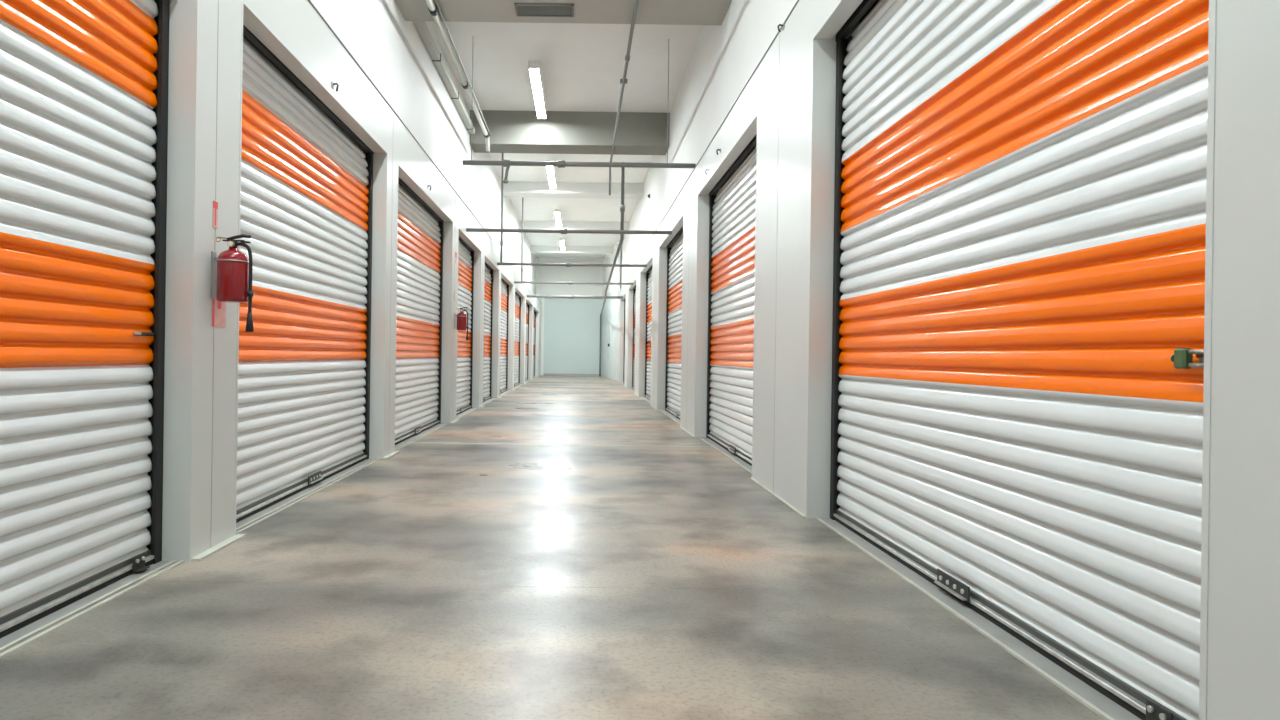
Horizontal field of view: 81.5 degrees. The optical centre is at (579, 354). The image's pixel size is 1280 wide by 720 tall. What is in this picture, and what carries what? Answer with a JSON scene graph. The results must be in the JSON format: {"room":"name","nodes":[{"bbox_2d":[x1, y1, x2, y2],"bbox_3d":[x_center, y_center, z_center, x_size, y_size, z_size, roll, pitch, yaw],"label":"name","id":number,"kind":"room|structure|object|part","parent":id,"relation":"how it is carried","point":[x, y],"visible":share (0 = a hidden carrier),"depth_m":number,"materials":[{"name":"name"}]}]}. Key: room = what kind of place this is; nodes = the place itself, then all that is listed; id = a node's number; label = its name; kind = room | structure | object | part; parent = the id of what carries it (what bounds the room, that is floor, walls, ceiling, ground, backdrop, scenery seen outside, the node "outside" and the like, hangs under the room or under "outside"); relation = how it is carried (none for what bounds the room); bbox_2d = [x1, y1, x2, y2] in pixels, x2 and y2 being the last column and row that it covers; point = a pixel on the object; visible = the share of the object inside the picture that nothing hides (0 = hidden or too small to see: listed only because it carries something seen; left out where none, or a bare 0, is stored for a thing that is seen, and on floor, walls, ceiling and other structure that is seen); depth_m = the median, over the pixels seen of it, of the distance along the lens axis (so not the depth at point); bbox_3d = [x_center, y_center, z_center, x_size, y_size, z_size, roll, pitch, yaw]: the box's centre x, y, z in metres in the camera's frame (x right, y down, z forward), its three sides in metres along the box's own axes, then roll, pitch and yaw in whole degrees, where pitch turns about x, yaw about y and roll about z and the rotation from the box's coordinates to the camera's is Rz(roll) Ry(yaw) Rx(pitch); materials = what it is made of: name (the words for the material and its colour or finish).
{"room":"self-storage corridor","nodes":[
{"label":"self-storage corridor","id":0,"kind":"room"},
{"bbox_2d":[162,0,541,561],"bbox_3d":[-2.064,-0.684,14.300,0.502,3.310,40.600,1,0,0],"label":"wall","id":1,"kind":"structure","parent":0,"point":[206,36],"depth_m":3.85,"materials":[{"name":"grey paint"}]},
{"bbox_2d":[0,0,169,638],"bbox_3d":[-2.104,-0.609,2.005,0.378,3.158,2.950,1,0,0],"label":"door","id":2,"kind":"structure","parent":1,"relation":"in","point":[84,83],"depth_m":2.93,"materials":[{"name":"white metal"}]},
{"bbox_3d":[-1.984,-0.453,3.453,0.075,2.850,0.055,1,0,0],"label":"guide rail","id":3,"kind":"part","parent":2,"relation":"part of","materials":[{"name":"black metal"}]},
{"bbox_2d":[212,201,217,228],"bbox_3d":[-1.813,-0.695,3.678,0.004,0.130,0.045,1,0,0],"label":"wall sign","id":4,"kind":"object","parent":1,"relation":"attached to","point":[215,204],"visible":1,"depth_m":3.68,"materials":[{"name":"red plastic"}]},
{"bbox_2d":[212,298,225,326],"bbox_3d":[-1.819,-0.214,3.730,0.004,0.147,0.140,1,0,0],"label":"wall sign","id":5,"kind":"object","parent":1,"relation":"attached to","point":[218,308],"visible":0.9,"depth_m":3.72,"materials":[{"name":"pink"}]},
{"bbox_2d":[211,234,253,331],"bbox_3d":[-1.720,-0.356,3.666,0.174,0.484,0.157,1,0,40],"label":"fire extinguisher","id":6,"kind":"object","parent":1,"relation":"attached to","point":[233,284],"visible":1,"depth_m":3.63,"materials":[{"name":"red metal"}]},
{"bbox_3d":[-1.700,-0.560,3.665,0.132,0.014,0.022,1,0,0],"label":"carry handle","id":7,"kind":"part","parent":6,"relation":"part of","materials":[{"name":"black"}]},
{"bbox_3d":[-1.689,-0.579,3.665,0.118,0.037,0.017,1,0,0],"label":"lever","id":8,"kind":"part","parent":6,"relation":"part of","materials":[{"name":"black"}]},
{"bbox_2d":[0,377,534,657],"bbox_3d":[-1.922,0.969,16.440,0.129,0.009,31.820,1,0,0],"label":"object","id":9,"kind":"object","parent":1,"relation":"attached to","point":[42,624],"depth_m":3.16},
{"bbox_2d":[236,24,373,522],"bbox_3d":[-2.109,-0.609,5.425,0.368,3.158,2.950,1,0,0],"label":"door","id":10,"kind":"structure","parent":1,"relation":"in","point":[307,181],"depth_m":5.22,"materials":[{"name":"white metal"}]},
{"bbox_3d":[-1.958,0.912,5.485,0.024,0.062,0.260,1,0,0],"label":"lift plate","id":11,"kind":"part","parent":10,"relation":"part of","materials":[{"name":"grey metal"}]},
{"bbox_3d":[-1.984,-0.453,6.872,0.075,2.850,0.055,1,0,0],"label":"guide rail","id":12,"kind":"part","parent":10,"relation":"part of","materials":[{"name":"black metal"}]},
{"bbox_2d":[331,82,338,91],"bbox_3d":[-1.774,-1.944,5.370,0.046,0.066,0.044,1,0,0],"label":"clip","id":13,"kind":"object","parent":1,"relation":"attached to","point":[332,83],"visible":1,"depth_m":5.37,"materials":[{"name":"metal"}]},
{"bbox_2d":[308,0,491,238],"bbox_3d":[-2.038,-2.345,4.550,0.506,0.012,21.100,1,0,0],"label":"trim","id":14,"kind":"structure","parent":1,"relation":"on","point":[312,4],"depth_m":6.53,"materials":[{"name":"grey metal"}]},
{"bbox_2d":[395,177,443,444],"bbox_3d":[-2.109,-0.609,8.890,0.368,3.158,3.120,1,0,0],"label":"door","id":15,"kind":"structure","parent":1,"relation":"in","point":[420,235],"depth_m":9.03,"materials":[{"name":"white metal"}]},
{"bbox_3d":[-1.958,0.912,8.950,0.024,0.062,0.260,1,0,0],"label":"lift plate","id":16,"kind":"part","parent":15,"relation":"part of","materials":[{"name":"grey metal"}]},
{"bbox_3d":[-1.984,-0.453,10.422,0.075,2.850,0.055,1,0,0],"label":"guide rail","id":17,"kind":"part","parent":15,"relation":"part of","materials":[{"name":"black metal"}]},
{"bbox_2d":[454,307,468,339],"bbox_3d":[-1.719,-0.451,10.741,0.174,0.484,0.157,1,0,40],"label":"fire extinguisher","id":18,"kind":"object","parent":1,"relation":"attached to","point":[462,318],"visible":1,"depth_m":10.69,"materials":[{"name":"red metal"}]},
{"bbox_2d":[456,236,473,414],"bbox_3d":[-2.109,-0.609,12.225,0.368,3.158,2.490,1,0,0],"label":"door","id":19,"kind":"structure","parent":1,"relation":"in","point":[466,257],"depth_m":12.77,"materials":[{"name":"white metal"}]},
{"bbox_3d":[-1.984,-0.453,13.443,0.075,2.850,0.055,1,0,0],"label":"guide rail","id":20,"kind":"part","parent":19,"relation":"part of","materials":[{"name":"black metal"}]},
{"bbox_2d":[483,262,492,401],"bbox_3d":[-2.109,-0.609,15.195,0.368,3.158,2.450,1,0,0],"label":"door","id":21,"kind":"structure","parent":1,"relation":"in","point":[488,284],"depth_m":15.91,"materials":[{"name":"white metal"}]},
{"bbox_3d":[-1.984,-0.453,16.392,0.075,2.850,0.055,1,0,0],"label":"guide rail","id":22,"kind":"part","parent":21,"relation":"part of","materials":[{"name":"black metal"}]},
{"bbox_2d":[500,278,508,393],"bbox_3d":[-2.109,-0.609,18.475,0.368,3.158,3.150,1,0,0],"label":"door","id":23,"kind":"structure","parent":1,"relation":"in","point":[504,288],"depth_m":19.34,"materials":[{"name":"white metal"}]},
{"bbox_3d":[-1.984,-0.453,20.023,0.075,2.850,0.055,1,0,0],"label":"guide rail","id":24,"kind":"part","parent":23,"relation":"part of","materials":[{"name":"black metal"}]},
{"bbox_2d":[514,291,520,386],"bbox_3d":[-2.109,-0.609,22.350,0.368,3.158,3.600,1,0,0],"label":"door","id":25,"kind":"structure","parent":1,"relation":"in","point":[517,299],"depth_m":23.41,"materials":[{"name":"white metal"}]},
{"bbox_3d":[-1.984,-0.453,24.122,0.075,2.850,0.055,1,0,0],"label":"guide rail","id":26,"kind":"part","parent":25,"relation":"part of","materials":[{"name":"black metal"}]},
{"bbox_2d":[525,302,528,380],"bbox_3d":[-2.109,-0.609,26.400,0.368,3.158,3.400,1,0,0],"label":"door","id":27,"kind":"structure","parent":1,"relation":"in","point":[527,304],"depth_m":27.71,"materials":[{"name":"white metal"}]},
{"bbox_3d":[-1.984,-0.453,28.073,0.075,2.850,0.055,1,0,0],"label":"guide rail","id":28,"kind":"part","parent":27,"relation":"part of","materials":[{"name":"black metal"}]},
{"bbox_2d":[533,310,535,376],"bbox_3d":[-2.109,-0.609,30.500,0.368,3.158,3.700,1,0,0],"label":"door","id":29,"kind":"structure","parent":1,"relation":"in","point":[534,314],"depth_m":32.08,"materials":[{"name":"white metal"}]},
{"bbox_2d":[533,312,534,375],"bbox_3d":[-2.009,-0.494,30.500,0.074,2.822,3.610,1,0,0],"label":"door slats","id":30,"kind":"object","parent":29,"relation":"hanging from","point":[534,312],"depth_m":31.91,"materials":[{"name":"white metal"}]},
{"bbox_3d":[-1.984,-0.453,32.322,0.075,2.850,0.055,1,0,0],"label":"guide rail","id":31,"kind":"part","parent":29,"relation":"part of","materials":[{"name":"black metal"}]},
{"bbox_2d":[466,228,671,234],"bbox_3d":[-0.171,-1.953,11.720,3.251,0.087,0.087,1,0,0],"label":"pipe","id":32,"kind":"object","parent":1,"relation":"attached to","point":[562,230],"visible":1,"depth_m":11.70,"materials":[{"name":"grey metal"}]},
{"bbox_2d":[497,262,646,266],"bbox_3d":[-0.171,-1.953,16.100,3.251,0.087,0.087,1,0,0],"label":"pipe","id":33,"kind":"object","parent":1,"relation":"attached to","point":[498,263],"visible":1,"depth_m":16.08,"materials":[{"name":"grey metal"}]},
{"bbox_2d":[514,281,632,284],"bbox_3d":[-0.171,-1.953,20.200,3.251,0.087,0.087,1,0,0],"label":"pipe","id":34,"kind":"object","parent":1,"relation":"attached to","point":[527,282],"visible":1,"depth_m":20.18,"materials":[{"name":"grey metal"}]},
{"bbox_2d":[527,295,622,298],"bbox_3d":[-0.171,-1.953,25.000,3.251,0.130,0.130,1,0,0],"label":"pipe","id":35,"kind":"object","parent":1,"relation":"attached to","point":[531,296],"visible":1,"depth_m":24.96,"materials":[{"name":"grey metal"}]},
{"bbox_2d":[311,0,535,294],"bbox_3d":[-2.177,-3.442,14.300,0.250,2.178,40.600,1,0,0],"label":"wall","id":36,"kind":"structure","parent":0,"point":[390,49],"depth_m":9.82,"materials":[{"name":"paint"}]},
{"bbox_2d":[413,21,474,133],"bbox_3d":[-1.979,-4.103,11.300,0.118,0.102,4.600,1,0,0],"label":"cable raceway","id":37,"kind":"object","parent":36,"relation":"attached to","point":[421,26],"visible":0.79,"depth_m":10.57,"materials":[{"name":"grey plastic"}]},
{"bbox_2d":[0,375,1104,719],"bbox_3d":[-0.165,1.078,14.300,5.100,0.160,41.000,1,0,0],"label":"floor","id":38,"kind":"structure","parent":0,"point":[561,548],"depth_m":2.85,"materials":[{"name":"concrete"}]},
{"bbox_2d":[430,21,701,258],"bbox_3d":[-0.086,-4.577,14.300,5.100,0.150,40.900,1,0,0],"label":"ceiling","id":39,"kind":"structure","parent":0,"point":[582,65],"depth_m":12.12,"materials":[{"name":"paint"}]},
{"bbox_2d":[500,153,503,261],"bbox_3d":[-1.694,-3.264,16.100,0.064,2.520,0.064,1,0,0],"label":"riser pipe","id":40,"kind":"object","parent":39,"relation":"attached to","point":[502,177],"visible":0.83,"depth_m":16.08,"materials":[{"name":"grey metal"}]},
{"bbox_2d":[521,197,523,280],"bbox_3d":[-1.575,-3.262,20.200,0.058,2.520,0.058,1,0,0],"label":"riser pipe","id":41,"kind":"object","parent":39,"relation":"attached to","point":[522,197],"visible":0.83,"depth_m":20.18,"materials":[{"name":"grey metal"}]},
{"bbox_2d":[528,61,545,118],"bbox_3d":[-0.693,-4.408,12.320,0.160,0.204,2.440,1,0,0],"label":"strip light","id":42,"kind":"object","parent":39,"relation":"hanging from","point":[534,66],"visible":1,"depth_m":11.99,"materials":[{"name":"white plastic"}]},
{"bbox_2d":[546,160,555,188],"bbox_3d":[-0.693,-4.408,17.970,0.160,0.204,2.440,1,0,0],"label":"strip light","id":43,"kind":"object","parent":39,"relation":"hanging from","point":[550,169],"visible":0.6,"depth_m":17.89,"materials":[{"name":"white plastic"}]},
{"bbox_2d":[547,166,555,187],"bbox_3d":[-0.695,-4.320,17.970,0.138,0.019,2.320,1,0,0],"label":"diffuser","id":44,"kind":"object","parent":43,"relation":"attached to","point":[550,169],"depth_m":17.91,"materials":[{"name":"white plastic"}]},
{"bbox_2d":[554,208,561,225],"bbox_3d":[-0.693,-4.408,23.620,0.160,0.204,2.440,1,0,0],"label":"strip light","id":45,"kind":"object","parent":39,"relation":"hanging from","point":[556,211],"visible":1,"depth_m":23.27,"materials":[{"name":"white plastic"}]},
{"bbox_2d":[555,213,560,225],"bbox_3d":[-0.695,-4.320,23.620,0.138,0.019,2.320,1,0,0],"label":"diffuser","id":46,"kind":"object","parent":45,"relation":"attached to","point":[557,215],"depth_m":23.51,"materials":[{"name":"white plastic"}]},
{"bbox_2d":[560,238,564,249],"bbox_3d":[-0.693,-4.408,29.270,0.160,0.204,2.440,1,0,0],"label":"strip light","id":47,"kind":"object","parent":39,"relation":"hanging from","point":[562,244],"visible":1,"depth_m":28.97,"materials":[{"name":"white plastic"}]},
{"bbox_2d":[395,0,731,24],"bbox_3d":[-0.191,-4.193,8.450,3.700,0.620,0.800,1,0,0],"label":"ceiling beam","id":48,"kind":"structure","parent":39,"relation":"attached to","point":[660,12],"depth_m":8.37,"materials":[{"name":"paint"}]},
{"bbox_2d":[426,0,489,150],"bbox_3d":[-1.647,-3.769,6.891,0.090,0.280,12.783,1,0,0],"label":"conduit","id":49,"kind":"object","parent":48,"relation":"attached to","point":[432,8],"visible":1,"depth_m":9.78,"materials":[{"name":"white metal"}]},
{"bbox_2d":[434,0,490,135],"bbox_3d":[-1.584,-3.878,7.550,0.023,0.023,11.100,1,0,0],"label":"conduit","id":50,"kind":"object","parent":49,"relation":"attached to","point":[436,3],"visible":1,"depth_m":9.67,"materials":[{"name":"grey metal"}]},
{"bbox_2d":[514,3,573,16],"bbox_3d":[-0.396,-3.878,8.330,0.660,0.016,0.300,1,0,0],"label":"ceiling vent","id":51,"kind":"object","parent":48,"relation":"attached to","point":[522,9],"visible":1,"depth_m":8.32,"materials":[{"name":"grey metal"}]},
{"bbox_2d":[609,0,638,194],"bbox_3d":[0.610,-3.581,7.161,0.100,0.585,16.322,1,0,0],"label":"conduit","id":52,"kind":"object","parent":48,"relation":"attached to","point":[623,81],"visible":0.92,"depth_m":10.32,"materials":[{"name":"grey metal"}]},
{"bbox_2d":[470,110,669,154],"bbox_3d":[-0.191,-4.193,14.100,3.700,0.620,0.800,1,0,0],"label":"ceiling beam","id":53,"kind":"structure","parent":39,"relation":"attached to","point":[561,132],"depth_m":13.70,"materials":[{"name":"paint"}]},
{"bbox_2d":[531,245,612,254],"bbox_3d":[-0.189,-4.363,31.050,3.700,0.280,0.800,1,0,0],"label":"ceiling beam","id":54,"kind":"structure","parent":39,"relation":"attached to","point":[535,249],"depth_m":30.65,"materials":[{"name":"paint"}]},
{"bbox_2d":[503,181,643,198],"bbox_3d":[-0.189,-4.363,19.750,3.700,0.280,0.800,1,0,0],"label":"ceiling beam","id":55,"kind":"structure","parent":39,"relation":"attached to","point":[511,189],"depth_m":19.35,"materials":[{"name":"paint"}]},
{"bbox_2d":[520,221,628,229],"bbox_3d":[-0.189,-4.363,25.400,3.700,0.280,0.800,1,0,0],"label":"ceiling beam","id":56,"kind":"structure","parent":39,"relation":"attached to","point":[578,225],"depth_m":25.00,"materials":[{"name":"paint"}]},
{"bbox_2d":[462,36,695,183],"bbox_3d":[-0.002,-3.460,10.500,3.300,2.080,0.098,1,0,0],"label":"pipe","id":57,"kind":"object","parent":39,"relation":"hanging from","point":[505,163],"visible":0.97,"depth_m":10.47,"materials":[{"name":"grey metal"}]},
{"bbox_3d":[-1.529,-3.622,10.500,0.011,1.800,0.011,1,0,22],"label":"hanger rod","id":58,"kind":"part","parent":57,"relation":"part of","materials":[{"name":"metal"}]},
{"bbox_3d":[1.250,-3.583,10.500,0.011,1.800,0.011,1,0,-22],"label":"hanger rod","id":59,"kind":"part","parent":57,"relation":"part of","materials":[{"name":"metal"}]},
{"bbox_2d":[536,258,602,375],"bbox_3d":[-0.126,-1.752,34.660,5.100,5.500,0.180,1,0,0],"label":"wall","id":60,"kind":"structure","parent":0,"point":[570,328],"depth_m":34.60,"materials":[{"name":"paint"}]},
{"bbox_2d":[602,241,620,379],"bbox_3d":[1.308,-1.732,31.904,0.120,5.500,5.415,1,0,-4],"label":"wall","id":61,"kind":"structure","parent":0,"point":[609,314],"depth_m":30.71,"materials":[{"name":"paint"}]},
{"bbox_2d":[603,324,610,377],"bbox_3d":[1.137,-0.144,32.436,0.096,2.280,2.708,1,0,-4],"label":"door","id":62,"kind":"structure","parent":61,"relation":"in","point":[607,329],"depth_m":32.30,"materials":[{"name":"paint"}]},
{"bbox_2d":[599,167,624,375],"bbox_3d":[0.797,-1.025,22.559,0.136,4.072,23.998,1,0,1],"label":"conduit","id":63,"kind":"object","parent":61,"relation":"attached to","point":[622,206],"visible":0.96,"depth_m":12.15,"materials":[{"name":"grey metal"}]},
{"bbox_2d":[620,0,796,288],"bbox_3d":[1.773,-3.421,14.300,0.250,2.108,40.600,1,0,0],"label":"wall","id":64,"kind":"structure","parent":0,"point":[724,57],"depth_m":9.85,"materials":[{"name":"paint"}]},
{"bbox_2d":[616,0,1279,719],"bbox_3d":[1.685,-0.666,11.600,0.502,3.380,35.200,1,0,0],"label":"wall","id":65,"kind":"structure","parent":0,"point":[789,101],"depth_m":4.29,"materials":[{"name":"grey paint"}]},
{"bbox_2d":[191,379,805,560],"bbox_3d":[-0.212,0.991,16.080,3.251,0.012,25.180,1,0,0],"label":"trim","id":66,"kind":"structure","parent":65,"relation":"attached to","point":[220,546],"depth_m":3.92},
{"bbox_2d":[623,299,624,382],"bbox_3d":[1.743,-0.622,25.125,0.368,3.293,3.050,1,0,0],"label":"door","id":67,"kind":"structure","parent":65,"relation":"in","point":[624,299],"depth_m":26.59,"materials":[{"name":"white metal"}]},
{"bbox_2d":[632,285,635,389],"bbox_3d":[1.743,-0.622,20.650,0.368,3.293,3.000,1,0,0],"label":"door","id":68,"kind":"structure","parent":65,"relation":"in","point":[634,289],"depth_m":22.05,"materials":[{"name":"white metal"}]},
{"bbox_2d":[633,290,635,386],"bbox_3d":[1.634,-0.511,20.650,0.062,2.958,2.910,1,0,0],"label":"door slats","id":69,"kind":"object","parent":68,"relation":"hanging from","point":[634,291],"depth_m":21.99,"materials":[{"name":"white metal"}]},
{"bbox_2d":[645,265,651,399],"bbox_3d":[1.743,-0.622,16.325,0.368,3.293,2.950,1,0,0],"label":"door","id":70,"kind":"structure","parent":65,"relation":"in","point":[648,275],"depth_m":17.40,"materials":[{"name":"white metal"}]},
{"bbox_3d":[1.614,-0.470,17.773,0.075,2.985,0.055,1,0,0],"label":"guide rail","id":71,"kind":"part","parent":70,"relation":"part of","materials":[{"name":"black metal"}]},
{"bbox_2d":[665,226,682,418],"bbox_3d":[1.743,-0.622,11.985,0.368,3.293,3.130,1,0,0],"label":"door","id":72,"kind":"structure","parent":65,"relation":"in","point":[674,253],"depth_m":12.65,"materials":[{"name":"white metal"}]},
{"bbox_3d":[1.614,-0.470,13.523,0.075,2.985,0.055,1,0,0],"label":"guide rail","id":73,"kind":"part","parent":72,"relation":"part of","materials":[{"name":"black metal"}]},
{"bbox_2d":[636,0,798,262],"bbox_3d":[1.707,-2.362,7.000,0.506,0.012,26.000,1,0,0],"label":"trim","id":74,"kind":"structure","parent":65,"relation":"on","point":[797,0],"depth_m":6.79,"materials":[{"name":"grey"}]},
{"bbox_2d":[706,134,756,465],"bbox_3d":[1.743,-0.622,7.600,0.368,3.293,3.040,1,0,0],"label":"door","id":75,"kind":"structure","parent":65,"relation":"in","point":[731,277],"depth_m":7.80,"materials":[{"name":"white metal"}]},
{"bbox_3d":[1.614,-0.470,9.092,0.075,2.985,0.055,1,0,0],"label":"guide rail","id":76,"kind":"part","parent":75,"relation":"part of","materials":[{"name":"black metal"}]},
{"bbox_3d":[1.549,0.961,7.540,0.024,0.062,0.260,1,0,0],"label":"lift plate","id":77,"kind":"part","parent":75,"relation":"part of","materials":[{"name":"grey metal"}]},
{"bbox_2d":[777,24,784,31],"bbox_3d":[1.437,-2.339,5.300,0.046,0.066,0.044,1,0,0],"label":"clip","id":78,"kind":"object","parent":65,"relation":"attached to","point":[783,25],"visible":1,"depth_m":5.29,"materials":[{"name":"metal"}]},
{"bbox_2d":[622,383,1140,719],"bbox_3d":[1.522,1.017,14.170,0.108,0.009,24.960,1,0,0],"label":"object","id":79,"kind":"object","parent":65,"relation":"attached to","point":[1085,694],"depth_m":2.73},
{"bbox_2d":[830,0,1208,719],"bbox_3d":[1.738,-0.622,3.150,0.378,3.293,2.920,1,0,0],"label":"door","id":80,"kind":"structure","parent":65,"relation":"in","point":[1020,185],"depth_m":2.61,"materials":[{"name":"white metal"}]},
{"bbox_3d":[1.614,-0.470,4.582,0.075,2.985,0.055,1,0,0],"label":"guide rail","id":81,"kind":"part","parent":80,"relation":"part of","materials":[{"name":"black metal"}]},
{"bbox_3d":[1.549,0.961,3.090,0.024,0.062,0.260,1,0,0],"label":"lift plate","id":82,"kind":"part","parent":80,"relation":"part of","materials":[{"name":"grey metal"}]},
{"bbox_2d":[1170,348,1203,368],"bbox_3d":[1.570,0.010,1.899,0.028,0.054,0.114,1,0,0],"label":"padlock","id":83,"kind":"object","parent":80,"relation":"attached to","point":[1182,358],"visible":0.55,"depth_m":1.91,"materials":[{"name":"metal"}]}
]}

